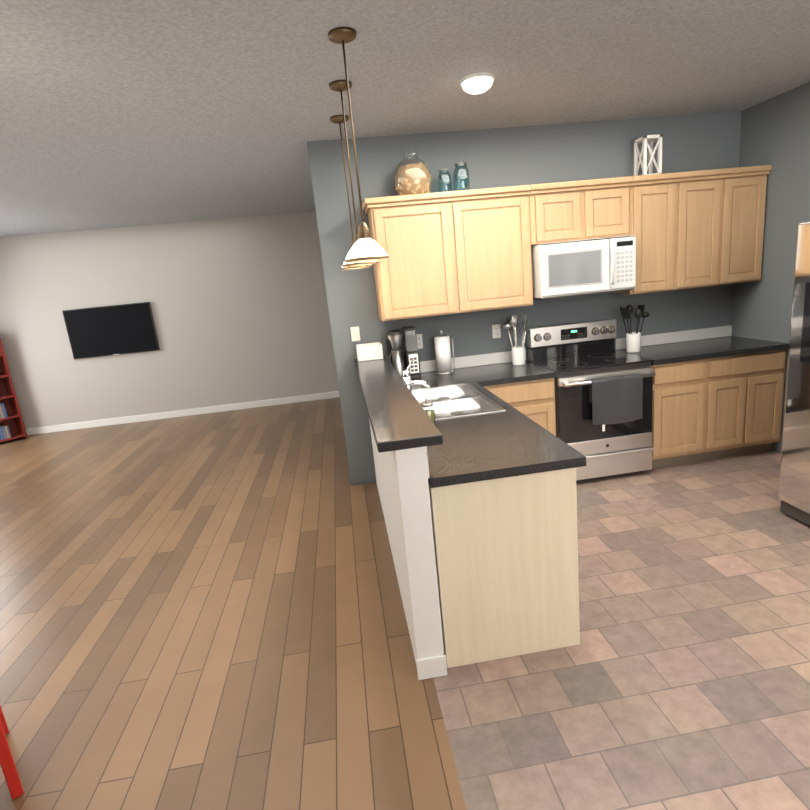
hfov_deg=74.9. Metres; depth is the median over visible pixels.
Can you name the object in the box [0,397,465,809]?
floor
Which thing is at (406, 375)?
faucet
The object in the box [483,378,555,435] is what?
base cabinet
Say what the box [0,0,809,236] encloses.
ceiling
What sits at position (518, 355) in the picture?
crock
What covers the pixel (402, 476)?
wall
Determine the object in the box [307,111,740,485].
wall
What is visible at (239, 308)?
wall
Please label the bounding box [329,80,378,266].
pendant light
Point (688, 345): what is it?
countertop
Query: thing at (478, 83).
dome light
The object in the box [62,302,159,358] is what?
tv
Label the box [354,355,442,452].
bar
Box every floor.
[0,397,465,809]
[433,451,809,809]
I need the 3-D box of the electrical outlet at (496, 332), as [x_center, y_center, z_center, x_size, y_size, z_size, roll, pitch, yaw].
[0.766,-0.618,4.429,0.070,0.115,0.008,-7,14,-6]
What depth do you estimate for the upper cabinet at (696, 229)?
4.13 m
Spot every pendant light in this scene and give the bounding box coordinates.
[328,27,388,262]
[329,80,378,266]
[330,115,371,269]
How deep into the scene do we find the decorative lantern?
4.08 m
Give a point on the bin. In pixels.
(369, 351)
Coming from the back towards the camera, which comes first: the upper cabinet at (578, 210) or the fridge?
the upper cabinet at (578, 210)
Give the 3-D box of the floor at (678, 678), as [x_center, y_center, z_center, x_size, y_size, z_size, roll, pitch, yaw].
[1.858,1.143,1.879,3.350,0.060,6.240,-7,14,-6]
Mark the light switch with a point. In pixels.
(355, 334)
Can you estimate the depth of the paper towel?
4.24 m
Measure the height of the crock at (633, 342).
0.385 m
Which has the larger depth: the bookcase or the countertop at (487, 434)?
the bookcase
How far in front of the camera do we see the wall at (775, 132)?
4.09 m
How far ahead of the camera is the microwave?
4.00 m
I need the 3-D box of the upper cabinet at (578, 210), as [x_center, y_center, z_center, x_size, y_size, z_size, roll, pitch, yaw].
[1.309,-1.494,4.121,0.791,0.421,0.354,-7,14,-6]
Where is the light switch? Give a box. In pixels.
[350,326,359,340]
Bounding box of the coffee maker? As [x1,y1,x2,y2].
[386,326,420,379]
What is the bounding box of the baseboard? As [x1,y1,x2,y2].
[26,391,339,434]
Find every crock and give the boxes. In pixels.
[503,313,528,365]
[620,304,649,352]
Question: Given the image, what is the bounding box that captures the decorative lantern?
[634,134,661,175]
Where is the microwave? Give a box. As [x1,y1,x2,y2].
[531,235,635,299]
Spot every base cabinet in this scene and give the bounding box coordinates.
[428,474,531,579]
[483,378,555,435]
[651,349,786,467]
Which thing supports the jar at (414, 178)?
on the upper cabinet at (455, 252)
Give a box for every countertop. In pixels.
[411,349,585,487]
[616,325,789,364]
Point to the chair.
(11, 776)
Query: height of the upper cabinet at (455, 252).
0.873 m
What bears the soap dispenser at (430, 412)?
on the countertop at (487, 434)
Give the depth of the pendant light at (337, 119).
3.50 m
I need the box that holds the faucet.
[402,359,430,391]
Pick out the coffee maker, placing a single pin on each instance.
(402, 350)
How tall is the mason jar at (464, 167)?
0.215 m
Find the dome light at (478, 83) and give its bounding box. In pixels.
[459,72,494,93]
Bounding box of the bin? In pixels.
[356,342,382,361]
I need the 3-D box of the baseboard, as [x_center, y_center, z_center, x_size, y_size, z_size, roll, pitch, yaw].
[-3.562,0.151,7.897,5.276,0.100,0.014,-7,14,-6]
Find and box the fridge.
[778,221,809,525]
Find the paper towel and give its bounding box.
[434,330,454,374]
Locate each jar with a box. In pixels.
[394,150,431,195]
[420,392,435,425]
[438,168,451,191]
[453,162,469,190]
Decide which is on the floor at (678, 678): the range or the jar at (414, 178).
the range
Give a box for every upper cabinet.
[362,185,532,320]
[529,176,632,245]
[610,165,771,294]
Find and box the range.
[526,318,655,480]
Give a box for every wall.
[0,211,338,428]
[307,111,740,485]
[369,419,446,679]
[731,82,809,453]
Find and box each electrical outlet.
[416,334,422,348]
[492,324,500,337]
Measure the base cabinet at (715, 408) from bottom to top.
0.866 m
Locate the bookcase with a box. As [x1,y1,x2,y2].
[0,338,27,441]
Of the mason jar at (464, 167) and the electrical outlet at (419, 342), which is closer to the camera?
the mason jar at (464, 167)
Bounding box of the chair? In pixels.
[0,705,23,799]
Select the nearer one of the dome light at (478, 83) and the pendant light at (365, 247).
the pendant light at (365, 247)

